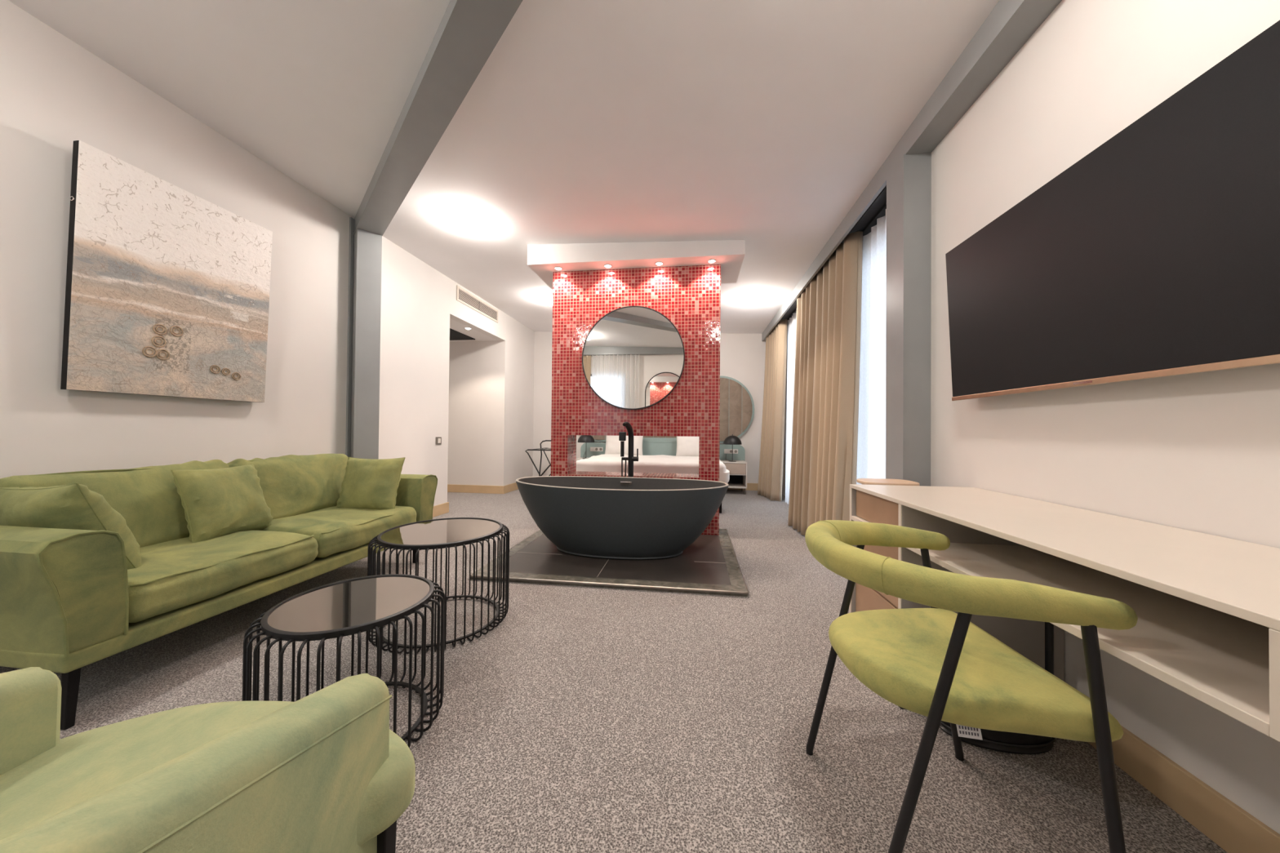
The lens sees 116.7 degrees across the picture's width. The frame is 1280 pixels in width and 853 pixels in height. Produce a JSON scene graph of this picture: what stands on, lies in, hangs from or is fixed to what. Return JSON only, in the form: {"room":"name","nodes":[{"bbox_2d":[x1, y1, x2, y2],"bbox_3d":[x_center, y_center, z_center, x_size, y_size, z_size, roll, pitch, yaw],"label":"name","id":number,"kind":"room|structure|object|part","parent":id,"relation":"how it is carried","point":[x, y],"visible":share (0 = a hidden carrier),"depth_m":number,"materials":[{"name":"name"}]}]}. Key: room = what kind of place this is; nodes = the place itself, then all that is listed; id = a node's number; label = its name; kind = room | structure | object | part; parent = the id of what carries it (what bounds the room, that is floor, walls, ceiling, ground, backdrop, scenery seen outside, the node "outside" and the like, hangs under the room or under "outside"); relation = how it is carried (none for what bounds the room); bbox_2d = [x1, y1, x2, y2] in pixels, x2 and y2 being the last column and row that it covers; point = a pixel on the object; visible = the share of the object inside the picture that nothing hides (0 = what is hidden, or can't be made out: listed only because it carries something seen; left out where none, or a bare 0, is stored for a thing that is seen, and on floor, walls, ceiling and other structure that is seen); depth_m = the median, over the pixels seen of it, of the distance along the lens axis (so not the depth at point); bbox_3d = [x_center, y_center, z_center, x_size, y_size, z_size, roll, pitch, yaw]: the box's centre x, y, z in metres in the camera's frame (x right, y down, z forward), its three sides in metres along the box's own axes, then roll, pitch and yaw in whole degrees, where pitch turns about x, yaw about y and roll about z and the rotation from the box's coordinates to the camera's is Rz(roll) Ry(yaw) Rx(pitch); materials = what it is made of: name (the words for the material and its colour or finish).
{"room":"hotel suite","nodes":[
{"label":"hotel suite","id":0,"kind":"room"},
{"bbox_2d":[0,0,534,506],"bbox_3d":[-2.541,-0.419,3.335,0.120,2.860,7.930,0,-1,8],"label":"wall","id":1,"kind":"structure","parent":0,"point":[55,92],"depth_m":2.32,"materials":[{"name":"paint"}]},
{"bbox_2d":[60,140,272,402],"bbox_3d":[-2.574,-0.738,2.225,0.103,1.145,0.846,0,-1,8],"label":"painting","id":2,"kind":"object","parent":1,"relation":"attached to","point":[167,289],"visible":1,"depth_m":2.10,"materials":[{"name":"paint"}]},
{"bbox_2d":[345,217,382,458],"bbox_3d":[-2.410,-0.382,3.414,0.209,2.790,0.325,1,-1,-43],"label":"trim","id":3,"kind":"structure","parent":1,"relation":"attached to","point":[365,248],"depth_m":3.32,"materials":[{"name":"paint"}]},
{"bbox_2d":[353,0,522,235],"bbox_3d":[-0.652,-1.729,1.600,0.183,0.176,5.386,1,-1,-43],"label":"ceiling beam","id":4,"kind":"structure","parent":1,"relation":"attached to","point":[468,33],"depth_m":1.97,"materials":[{"name":"paint"}]},
{"bbox_2d":[435,436,441,444],"bbox_3d":[-2.317,0.164,4.542,0.015,0.085,0.095,0,-1,8],"label":"wall switch","id":5,"kind":"object","parent":1,"relation":"attached to","point":[438,439],"visible":1,"depth_m":4.53,"materials":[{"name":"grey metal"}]},
{"bbox_2d":[432,482,518,517],"bbox_3d":[-2.474,0.952,3.412,0.015,0.122,7.728,0,-1,8],"label":"baseboard","id":6,"kind":"structure","parent":1,"relation":"attached to","point":[442,508],"depth_m":4.68,"materials":[{"name":"brown wood"}]},
{"bbox_2d":[456,284,497,323],"bbox_3d":[-2.192,-1.647,5.384,0.012,0.186,1.035,0,-1,8],"label":"air vent","id":7,"kind":"object","parent":1,"relation":"in","point":[464,296],"visible":1,"depth_m":5.30,"materials":[{"name":"white metal"}]},
{"bbox_2d":[447,340,497,485],"bbox_3d":[-3.211,-0.314,5.570,1.797,2.685,1.655,0,-1,8],"label":"wall","id":8,"kind":"structure","parent":0,"point":[473,365],"depth_m":6.21,"materials":[{"name":"paint"}]},
{"bbox_2d":[447,484,502,493],"bbox_3d":[-3.104,0.968,5.540,1.797,0.122,1.415,0,-1,8],"label":"baseboard","id":9,"kind":"structure","parent":8,"relation":"attached to","point":[451,488],"depth_m":6.17,"materials":[{"name":"brown wood"}]},
{"bbox_2d":[449,318,496,342],"bbox_3d":[-3.141,-1.396,5.573,1.677,0.080,1.415,0,-1,8],"label":"ceiling","id":10,"kind":"structure","parent":0,"point":[478,336],"depth_m":5.67,"materials":[{"name":"paint"}]},
{"bbox_2d":[449,328,475,340],"bbox_3d":[-2.838,-1.347,5.570,0.480,0.012,1.060,0,-1,8],"label":"ceiling vent","id":11,"kind":"object","parent":10,"relation":"in","point":[454,335],"visible":0.29,"depth_m":5.87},
{"bbox_2d":[8,0,999,333],"bbox_3d":[-0.231,-1.778,3.093,4.903,0.312,8.230,0,-1,8],"label":"ceiling","id":12,"kind":"structure","parent":0,"point":[762,123],"depth_m":2.11,"materials":[{"name":"paint"}]},
{"bbox_2d":[545,297,552,306],"bbox_3d":[-1.193,-1.687,5.324,0.176,0.086,0.176,0,-1,8],"label":"ceiling lamp","id":13,"kind":"object","parent":12,"relation":"attached to","point":[548,301],"visible":0.7,"depth_m":5.26,"materials":[{"name":"white plastic"}]},
{"bbox_2d":[781,185,886,319],"bbox_3d":[1.943,-1.566,4.545,0.254,0.038,4.374,0,-1,8],"label":"track","id":14,"kind":"object","parent":12,"relation":"attached to","point":[877,210],"visible":0.02,"depth_m":3.00,"materials":[{"name":"black metal"}]},
{"bbox_2d":[757,319,787,501],"bbox_3d":[1.980,-0.224,6.061,0.241,2.588,0.977,0,-1,3],"label":"curtain","id":15,"kind":"object","parent":14,"relation":"hanging from","point":[771,450],"visible":0.99,"depth_m":5.77,"materials":[{"name":"beige fabric"}]},
{"bbox_2d":[785,310,796,504],"bbox_3d":[2.003,-0.235,4.910,0.085,2.590,1.450,0,-1,8],"label":"sheer curtain","id":16,"kind":"object","parent":14,"relation":"hanging from","point":[792,322],"visible":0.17,"depth_m":5.45,"materials":[{"name":"white fabric"}]},
{"bbox_2d":[787,231,862,535],"bbox_3d":[1.688,-0.250,3.885,0.265,2.589,1.574,0,-1,5],"label":"curtain","id":17,"kind":"object","parent":14,"relation":"hanging from","point":[824,467],"visible":0.97,"depth_m":3.48,"materials":[{"name":"beige fabric"}]},
{"bbox_2d":[856,208,886,484],"bbox_3d":[1.765,-0.247,2.977,0.096,2.570,1.154,0,-1,8],"label":"sheer curtain","id":18,"kind":"object","parent":14,"relation":"hanging from","point":[871,448],"visible":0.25,"depth_m":2.98,"materials":[{"name":"white fabric"}]},
{"bbox_2d":[0,488,1226,852],"bbox_3d":[-1.149,1.053,3.168,6.900,0.060,8.400,0,-1,8],"label":"floor","id":19,"kind":"structure","parent":0,"point":[588,719],"depth_m":1.33,"materials":[{"name":"carpet"}]},
{"bbox_2d":[0,666,415,852],"bbox_3d":[-0.775,0.628,0.384,0.738,0.738,0.943,1,-1,1],"label":"armchair","id":20,"kind":"object","parent":19,"relation":"on","point":[325,771],"visible":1,"depth_m":0.57,"materials":[{"name":"fabric"}]},
{"bbox_3d":[-1.093,0.488,0.398,0.096,0.462,0.643,1,-1,1],"label":"arm","id":21,"kind":"part","parent":20,"relation":"part of","materials":[{"name":"fabric"}]},
{"bbox_3d":[-0.446,0.838,0.679,0.034,0.330,0.034,1,-1,1],"label":"leg","id":22,"kind":"part","parent":20,"relation":"part of","materials":[{"name":"black wood"}]},
{"bbox_2d":[0,453,437,729],"bbox_3d":[-2.147,0.592,2.179,0.938,0.823,1.885,0,-1,8],"label":"sofa","id":23,"kind":"object","parent":19,"relation":"on","point":[70,601],"visible":0.78,"depth_m":1.62,"materials":[{"name":"green fabric"}]},
{"bbox_3d":[-2.260,0.533,1.345,0.922,0.384,0.200,0,-1,8],"label":"arm","id":24,"kind":"part","parent":23,"relation":"part of","materials":[{"name":"green fabric"}]},
{"bbox_2d":[0,482,141,569],"bbox_3d":[-2.170,0.401,1.496,0.440,0.406,0.238,0,-1,14],"label":"cushion","id":25,"kind":"object","parent":23,"relation":"on","point":[75,506],"visible":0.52,"depth_m":1.41,"materials":[{"name":"green fabric"}]},
{"bbox_3d":[-1.888,0.888,1.308,0.038,0.216,0.029,0,-1,8],"label":"leg","id":26,"kind":"part","parent":23,"relation":"part of","materials":[{"name":"black wood"}]},
{"bbox_2d":[0,459,229,547],"bbox_3d":[-2.360,0.396,1.833,0.273,0.440,0.763,0,-1,8],"label":"cushion","id":27,"kind":"object","parent":23,"relation":"on","point":[148,500],"depth_m":1.80,"materials":[{"name":"green fabric"}]},
{"bbox_2d":[170,462,273,542],"bbox_3d":[-2.144,0.389,2.047,0.218,0.364,0.381,0,-1,8],"label":"cushion","id":28,"kind":"object","parent":23,"relation":"on","point":[215,502],"visible":0.84,"depth_m":1.97,"materials":[{"name":"green fabric"}]},
{"bbox_2d":[127,530,318,622],"bbox_3d":[-2.107,0.627,1.793,0.750,0.182,0.736,0,-1,8],"label":"seat cushion","id":29,"kind":"object","parent":23,"relation":"on","point":[177,576],"depth_m":1.69,"materials":[{"name":"green fabric"}]},
{"bbox_2d":[226,453,347,519],"bbox_3d":[-2.263,0.404,2.603,0.263,0.441,0.776,0,-1,8],"label":"cushion","id":30,"kind":"object","parent":23,"relation":"on","point":[291,485],"depth_m":2.51,"materials":[{"name":"green fabric"}]},
{"bbox_2d":[257,506,416,557],"bbox_3d":[-2.008,0.636,2.527,0.754,0.179,0.757,0,-1,8],"label":"seat cushion","id":31,"kind":"object","parent":23,"relation":"on","point":[338,532],"depth_m":2.36,"materials":[{"name":"green fabric"}]},
{"bbox_2d":[336,457,405,509],"bbox_3d":[-1.888,0.406,2.767,0.399,0.373,0.209,1,-1,-2],"label":"cushion","id":32,"kind":"object","parent":23,"relation":"on","point":[366,483],"visible":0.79,"depth_m":2.71,"materials":[{"name":"green fabric"}]},
{"bbox_3d":[-1.671,0.907,2.937,0.038,0.216,0.029,0,-1,8],"label":"leg","id":33,"kind":"part","parent":23,"relation":"part of","materials":[{"name":"black wood"}]},
{"bbox_3d":[-2.038,0.553,3.013,0.922,0.384,0.202,0,-1,8],"label":"arm","id":34,"kind":"part","parent":23,"relation":"part of","materials":[{"name":"green fabric"}]},
{"bbox_2d":[242,573,444,748],"bbox_3d":[-0.949,0.790,1.315,0.530,0.430,0.530,1,-1,-43],"label":"coffee table","id":35,"kind":"object","parent":19,"relation":"on","point":[339,610],"visible":0.66,"depth_m":1.25,"materials":[{"name":"metal"}]},
{"bbox_2d":[267,576,429,631],"bbox_3d":[-0.947,0.583,1.317,0.434,0.008,0.434,0,-1,8],"label":"tabletop","id":36,"kind":"object","parent":35,"relation":"on","point":[366,603],"depth_m":1.27,"materials":[{"name":"black glass"}]},
{"bbox_2d":[367,517,509,653],"bbox_3d":[-1.024,0.774,2.052,0.650,0.476,0.651,1,-1,-14],"label":"coffee table","id":37,"kind":"object","parent":19,"relation":"on","point":[441,533],"visible":0.79,"depth_m":1.95,"materials":[{"name":"metal"}]},
{"bbox_2d":[380,518,499,544],"bbox_3d":[-1.022,0.544,2.055,0.552,0.008,0.552,0,-1,8],"label":"tabletop","id":38,"kind":"object","parent":37,"relation":"on","point":[441,531],"depth_m":2.01,"materials":[{"name":"black glass"}]},
{"bbox_2d":[524,440,551,475],"bbox_3d":[-1.508,0.646,6.585,0.622,0.833,0.592,0,-1,8],"label":"luggage rack","id":39,"kind":"object","parent":19,"relation":"on","point":[540,449],"visible":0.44,"depth_m":6.34,"materials":[{"name":"black metal"}]},
{"bbox_3d":[-1.559,0.752,6.354,0.537,0.614,0.022,0,-1,8],"label":"cross leg","id":40,"kind":"part","parent":39,"relation":"part of","materials":[{"name":"black metal"}]},
{"bbox_2d":[470,528,749,596],"bbox_3d":[-0.137,1.017,3.277,1.821,0.032,1.580,0,-1,8],"label":"platform","id":41,"kind":"object","parent":19,"relation":"on","point":[710,565],"visible":0.59,"depth_m":2.75,"materials":[{"name":"tile"}]},
{"bbox_2d":[515,475,728,559],"bbox_3d":[-0.167,0.721,3.202,1.733,0.560,0.771,0,-1,8],"label":"bathtub","id":42,"kind":"object","parent":41,"relation":"on","point":[606,517],"visible":1,"depth_m":2.91,"materials":[{"name":"ceramic"}]},
{"bbox_2d":[518,476,725,526],"bbox_3d":[-0.166,0.687,3.202,1.692,0.478,0.730,0,-1,8],"label":"basin","id":43,"kind":"object","parent":42,"relation":"in","point":[550,501],"depth_m":2.89,"materials":[{"name":"black ceramic"}]},
{"bbox_3d":[-0.125,0.511,3.553,0.104,0.028,0.014,0,-1,8],"label":"overflow plate","id":44,"kind":"part","parent":42,"relation":"part of","materials":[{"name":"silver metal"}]},
{"bbox_2d":[618,422,638,477],"bbox_3d":[-0.134,0.482,3.649,0.168,1.049,0.230,0,-1,38],"label":"mixer","id":45,"kind":"object","parent":41,"relation":"on","point":[622,435],"visible":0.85,"depth_m":3.68,"materials":[{"name":"black metal"}]},
{"bbox_3d":[-0.139,0.302,3.698,0.065,0.027,0.028,0,-1,8],"label":"valve arm","id":46,"kind":"part","parent":45,"relation":"part of","materials":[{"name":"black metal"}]},
{"bbox_3d":[-0.113,0.477,3.619,0.051,1.039,0.218,0,-1,18],"label":"column spout","id":47,"kind":"part","parent":45,"relation":"part of","materials":[{"name":"black metal"}]},
{"bbox_2d":[576,453,729,513],"bbox_3d":[0.221,0.754,5.859,2.030,0.620,1.910,0,-1,8],"label":"bed","id":48,"kind":"object","parent":19,"relation":"on","point":[659,464],"visible":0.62,"depth_m":4.98,"materials":[{"name":"white fabric"}]},
{"bbox_2d":[604,435,643,455],"bbox_3d":[-0.272,0.303,6.752,0.660,0.391,0.186,0,-1,8],"label":"bed pillow","id":49,"kind":"object","parent":48,"relation":"on","point":[612,443],"visible":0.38,"depth_m":6.69,"materials":[{"name":"fabric"}]},
{"bbox_2d":[576,453,729,483],"bbox_3d":[0.195,0.581,5.652,2.030,0.279,1.490,0,-1,8],"label":"duvet","id":50,"kind":"object","parent":48,"relation":"on","point":[659,464],"depth_m":4.98,"materials":[{"name":"fabric"}]},
{"bbox_2d":[675,435,698,456],"bbox_3d":[0.933,0.313,6.592,0.660,0.391,0.185,0,-1,8],"label":"bed pillow","id":51,"kind":"object","parent":48,"relation":"on","point":[686,446],"visible":0.35,"depth_m":6.54,"materials":[{"name":"fabric"}]},
{"bbox_3d":[0.981,0.995,4.842,0.040,0.130,0.040,0,-1,8],"label":"leg","id":52,"kind":"part","parent":48,"relation":"part of","materials":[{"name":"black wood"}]},
{"bbox_2d":[720,460,746,494],"bbox_3d":[1.518,0.826,6.477,0.410,0.512,0.420,0,-1,8],"label":"nightstand","id":53,"kind":"object","parent":19,"relation":"on","point":[738,469],"visible":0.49,"depth_m":6.28,"materials":[{"name":"white wood"}]},
{"bbox_2d":[723,434,742,462],"bbox_3d":[1.478,0.349,6.441,0.290,0.441,0.364,1,-1,-43],"label":"table lamp","id":54,"kind":"object","parent":53,"relation":"on","point":[732,440],"visible":1,"depth_m":6.32,"materials":[{"name":"black metal"}]},
{"bbox_3d":[1.505,0.219,6.415,0.290,0.145,0.290,0,-1,8],"label":"lamp shade","id":55,"kind":"part","parent":54,"relation":"part of","materials":[{"name":"black metal"}]},
{"bbox_3d":[1.519,0.676,6.471,0.372,0.168,0.396,0,-1,8],"label":"drawer","id":56,"kind":"part","parent":53,"relation":"part of","materials":[{"name":"white wood"}]},
{"bbox_3d":[1.545,0.873,6.680,0.378,0.187,0.010,0,-1,8],"label":"panel","id":57,"kind":"part","parent":53,"relation":"part of","materials":[{"name":"black"}]},
{"bbox_2d":[856,478,919,485],"bbox_3d":[1.257,0.655,2.009,0.260,0.756,0.200,0,-1,8],"label":"side table","id":58,"kind":"object","parent":19,"relation":"on","point":[862,481],"visible":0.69,"depth_m":1.97,"materials":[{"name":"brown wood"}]},
{"bbox_2d":[804,520,1137,852],"bbox_3d":[0.711,0.650,1.002,0.537,0.735,0.540,0,-1,5],"label":"desk chair","id":59,"kind":"object","parent":19,"relation":"on","point":[934,663],"visible":1,"depth_m":0.82,"materials":[{"name":"fabric"}]},
{"bbox_3d":[0.615,0.690,1.240,0.187,0.658,0.021,1,-1,-4],"label":"leg","id":60,"kind":"part","parent":59,"relation":"part of","materials":[{"name":"black metal"}]},
{"bbox_3d":[0.569,0.685,0.798,0.178,0.657,0.021,0,-1,14],"label":"leg","id":61,"kind":"part","parent":59,"relation":"part of","materials":[{"name":"black metal"}]},
{"bbox_3d":[0.934,0.693,1.223,0.127,0.657,0.021,0,-1,5],"label":"leg","id":62,"kind":"part","parent":59,"relation":"part of","materials":[{"name":"black metal"}]},
{"bbox_3d":[0.701,0.332,1.013,0.509,0.099,0.536,0,-1,8],"label":"rail","id":63,"kind":"part","parent":59,"relation":"part of","materials":[{"name":"fabric"}]},
{"bbox_3d":[0.744,0.592,1.021,0.456,0.089,0.495,0,-1,8],"label":"seat","id":64,"kind":"part","parent":59,"relation":"part of","materials":[{"name":"fabric"}]},
{"bbox_3d":[0.888,0.688,0.746,0.116,0.656,0.020,1,-1,-7],"label":"leg","id":65,"kind":"part","parent":59,"relation":"part of","materials":[{"name":"black metal"}]},
{"bbox_2d":[939,720,1055,754],"bbox_3d":[1.177,0.924,1.315,0.345,0.202,0.180,0,-1,8],"label":"waste bin","id":66,"kind":"object","parent":19,"relation":"on","point":[999,741],"visible":0.17,"depth_m":1.24,"materials":[{"name":"black plastic"}]},
{"bbox_2d":[959,725,978,736],"bbox_3d":[0.688,0.637,0.825,0.038,0.018,0.003,0,-1,5],"label":"print","id":67,"kind":"object","parent":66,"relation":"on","point":[964,731],"depth_m":0.83},
{"bbox_2d":[848,484,1279,742],"bbox_3d":[1.155,0.645,0.994,0.541,0.753,1.730,0,-1,8],"label":"desk","id":68,"kind":"object","parent":19,"relation":"on","point":[1206,606],"visible":0.52,"depth_m":0.89,"materials":[{"name":"white laminate"}]},
{"bbox_3d":[1.270,0.663,1.842,0.537,0.737,0.018,0,-1,8],"label":"panel","id":69,"kind":"part","parent":68,"relation":"part of","materials":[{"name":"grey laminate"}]},
{"bbox_3d":[1.242,0.432,1.633,0.541,0.018,0.408,0,-1,8],"label":"rail","id":70,"kind":"part","parent":68,"relation":"part of","materials":[{"name":"white laminate"}]},
{"bbox_3d":[1.082,0.836,1.650,0.185,0.266,0.400,0,-1,8],"label":"drawer","id":71,"kind":"part","parent":68,"relation":"part of","materials":[{"name":"brown laminate"}]},
{"bbox_3d":[1.087,0.356,1.655,0.185,0.124,0.400,0,-1,8],"label":"drawer","id":72,"kind":"part","parent":68,"relation":"part of","materials":[{"name":"brown laminate"}]},
{"bbox_3d":[1.085,0.569,1.653,0.185,0.251,0.400,0,-1,8],"label":"drawer","id":73,"kind":"part","parent":68,"relation":"part of","materials":[{"name":"brown laminate"}]},
{"bbox_3d":[1.220,0.658,1.419,0.525,0.737,0.018,0,-1,8],"label":"panel","id":74,"kind":"part","parent":68,"relation":"part of","materials":[{"name":"grey laminate"}]},
{"bbox_3d":[1.371,0.733,1.322,0.021,0.588,0.022,0,-1,8],"label":"leg","id":75,"kind":"part","parent":68,"relation":"part of","materials":[{"name":"black metal"}]},
{"bbox_2d":[849,484,1279,631],"bbox_3d":[1.158,0.276,0.998,0.541,0.016,1.730,0,-1,8],"label":"countertop","id":76,"kind":"structure","parent":68,"relation":"on","point":[1239,579],"depth_m":0.88,"materials":[{"name":"white laminate"}]},
{"bbox_2d":[906,542,1270,736],"bbox_3d":[1.159,0.424,0.961,0.529,0.018,0.911,0,-1,8],"label":"shelf","id":77,"kind":"object","parent":68,"relation":"attached to","point":[1220,660],"depth_m":0.79,"materials":[{"name":"white laminate"}]},
{"bbox_3d":[-0.875,0.807,6.796,0.410,0.512,0.420,0,-1,8],"label":"nightstand","id":78,"kind":"object","parent":19,"relation":"on","visible":0},
{"bbox_2d":[577,435,594,458],"bbox_3d":[-0.945,0.330,6.764,0.290,0.441,0.364,1,-1,-43],"label":"table lamp","id":79,"kind":"object","parent":78,"relation":"on","point":[583,438],"visible":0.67,"depth_m":6.64,"materials":[{"name":"black metal"}]},
{"bbox_3d":[-0.918,0.200,6.739,0.290,0.145,0.290,0,-1,8],"label":"lamp shade","id":80,"kind":"part","parent":79,"relation":"part of","materials":[{"name":"black metal"}]},
{"bbox_2d":[551,264,720,535],"bbox_3d":[-0.045,-0.259,3.952,1.638,2.540,0.300,0,-1,8],"label":"wall","id":81,"kind":"structure","parent":0,"point":[689,296],"depth_m":3.80,"materials":[{"name":"red tile"}]},
{"bbox_2d":[582,306,684,409],"bbox_3d":[-0.071,-0.661,3.798,0.998,0.998,0.022,0,-1,8],"label":"round mirror","id":82,"kind":"object","parent":81,"relation":"attached to","point":[633,357],"visible":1,"depth_m":3.79,"materials":[{"name":"clear glass"}]},
{"bbox_2d":[527,240,745,289],"bbox_3d":[-0.026,-1.631,3.965,2.020,0.204,0.685,0,-1,8],"label":"ceiling","id":83,"kind":"structure","parent":0,"point":[542,259],"depth_m":3.67,"materials":[{"name":"paint"}]},
{"bbox_2d":[554,266,562,270],"bbox_3d":[-0.793,-1.532,3.828,0.078,0.016,0.078,0,-1,8],"label":"recessed light","id":84,"kind":"object","parent":83,"relation":"in","point":[557,268],"visible":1,"depth_m":3.81,"materials":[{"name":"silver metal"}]},
{"bbox_2d":[604,264,612,267],"bbox_3d":[-0.305,-1.528,3.763,0.078,0.016,0.078,0,-1,8],"label":"recessed light","id":85,"kind":"object","parent":83,"relation":"in","point":[605,265],"visible":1,"depth_m":3.75,"materials":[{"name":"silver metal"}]},
{"bbox_2d":[654,261,663,265],"bbox_3d":[0.180,-1.524,3.699,0.078,0.016,0.078,0,-1,8],"label":"recessed light","id":86,"kind":"object","parent":83,"relation":"in","point":[659,263],"visible":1,"depth_m":3.69,"materials":[{"name":"silver metal"}]},
{"bbox_2d":[707,258,715,262],"bbox_3d":[0.661,-1.520,3.634,0.078,0.016,0.078,0,-1,8],"label":"recessed light","id":87,"kind":"object","parent":83,"relation":"in","point":[712,260],"visible":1,"depth_m":3.62,"materials":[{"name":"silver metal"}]},
{"bbox_2d":[533,331,765,483],"bbox_3d":[0.322,-0.354,7.014,4.823,2.860,0.120,0,-1,8],"label":"wall","id":88,"kind":"structure","parent":0,"point":[742,356],"depth_m":6.80,"materials":[{"name":"paint"}]},
{"bbox_2d":[580,375,754,461],"bbox_3d":[0.315,-0.021,6.893,3.276,1.713,0.111,0,-1,8],"label":"headboard","id":89,"kind":"object","parent":88,"relation":"attached to","point":[736,402],"visible":0.29,"depth_m":6.74,"materials":[{"name":"teal paint"}]},
{"bbox_2d":[590,447,603,451],"bbox_3d":[-0.766,0.405,6.997,0.223,0.061,0.011,0,-1,8],"label":"wall socket","id":90,"kind":"object","parent":89,"relation":"attached to","point":[592,449],"visible":1,"depth_m":6.99,"materials":[{"name":"white plastic"}]},
{"bbox_3d":[-0.728,-0.308,7.037,0.210,1.086,0.018,0,-1,8],"label":"channel panel","id":91,"kind":"part","parent":89,"relation":"part of","materials":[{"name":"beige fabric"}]},
{"bbox_3d":[0.342,-0.300,6.894,0.210,1.086,0.018,0,-1,8],"label":"channel panel","id":92,"kind":"part","parent":89,"relation":"part of","materials":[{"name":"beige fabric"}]},
{"bbox_3d":[1.413,-0.291,6.751,0.210,1.086,0.018,0,-1,8],"label":"channel panel","id":93,"kind":"part","parent":89,"relation":"part of","materials":[{"name":"beige fabric"}]},
{"bbox_2d":[724,448,737,453],"bbox_3d":[1.542,0.422,6.689,0.217,0.073,0.011,0,-1,8],"label":"wall socket","id":94,"kind":"object","parent":89,"relation":"attached to","point":[726,451],"visible":0.94,"depth_m":6.68,"materials":[{"name":"white plastic"}]},
{"bbox_3d":[1.627,-0.290,6.723,0.210,1.040,0.018,0,-1,8],"label":"channel panel","id":95,"kind":"part","parent":89,"relation":"part of","materials":[{"name":"beige fabric"}]},
{"bbox_3d":[1.821,-0.288,6.697,0.169,0.793,0.018,0,-1,8],"label":"channel panel","id":96,"kind":"part","parent":89,"relation":"part of","materials":[{"name":"beige fabric"}]},
{"bbox_2d":[727,483,758,490],"bbox_3d":[0.070,1.013,6.963,4.088,0.122,0.015,0,-1,8],"label":"baseboard","id":97,"kind":"structure","parent":88,"relation":"attached to","point":[750,486],"depth_m":6.71,"materials":[{"name":"brown wood"}]},
{"bbox_2d":[761,156,888,341],"bbox_3d":[1.804,-1.553,4.560,0.025,0.145,4.380,0,-1,8],"label":"trim","id":98,"kind":"structure","parent":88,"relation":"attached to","point":[878,182],"depth_m":3.19,"materials":[{"name":"paint"}]},
{"bbox_2d":[782,327,787,495],"bbox_3d":[2.133,-0.333,4.476,0.160,2.800,4.430,0,-1,8],"label":"wall","id":99,"kind":"structure","parent":0,"point":[784,437],"depth_m":6.18,"materials":[{"name":"paint"}]},
{"bbox_2d":[930,0,1279,834],"bbox_3d":[1.537,-0.380,0.556,0.307,2.800,3.500,0,-1,8],"label":"wall","id":100,"kind":"structure","parent":0,"point":[1198,451],"depth_m":1.21,"materials":[{"name":"paint"}]},
{"bbox_2d":[885,152,931,486],"bbox_3d":[1.611,-0.236,2.261,0.293,2.550,0.208,0,-1,8],"label":"column","id":101,"kind":"structure","parent":100,"relation":"attached to","point":[908,184],"depth_m":2.18,"materials":[{"name":"paint"}]},
{"bbox_2d":[888,0,1062,174],"bbox_3d":[1.347,-1.599,0.722,0.134,0.142,3.350,0,-1,8],"label":"ceiling beam","id":102,"kind":"structure","parent":100,"relation":"attached to","point":[1011,24],"depth_m":1.71,"materials":[{"name":"paint"}]},
{"bbox_2d":[945,19,1279,400],"bbox_3d":[1.409,-0.472,1.230,0.125,0.691,1.230,0,-1,8],"label":"television","id":103,"kind":"object","parent":100,"relation":"attached to","point":[1155,253],"visible":1,"depth_m":1.04,"materials":[{"name":"black plastic"}]},
{"bbox_2d":[1087,725,1279,852],"bbox_3d":[1.368,0.958,0.590,0.015,0.122,3.150,0,-1,8],"label":"baseboard","id":104,"kind":"structure","parent":100,"relation":"attached to","point":[1230,827],"depth_m":1.01,"materials":[{"name":"brown wood"}]}
]}

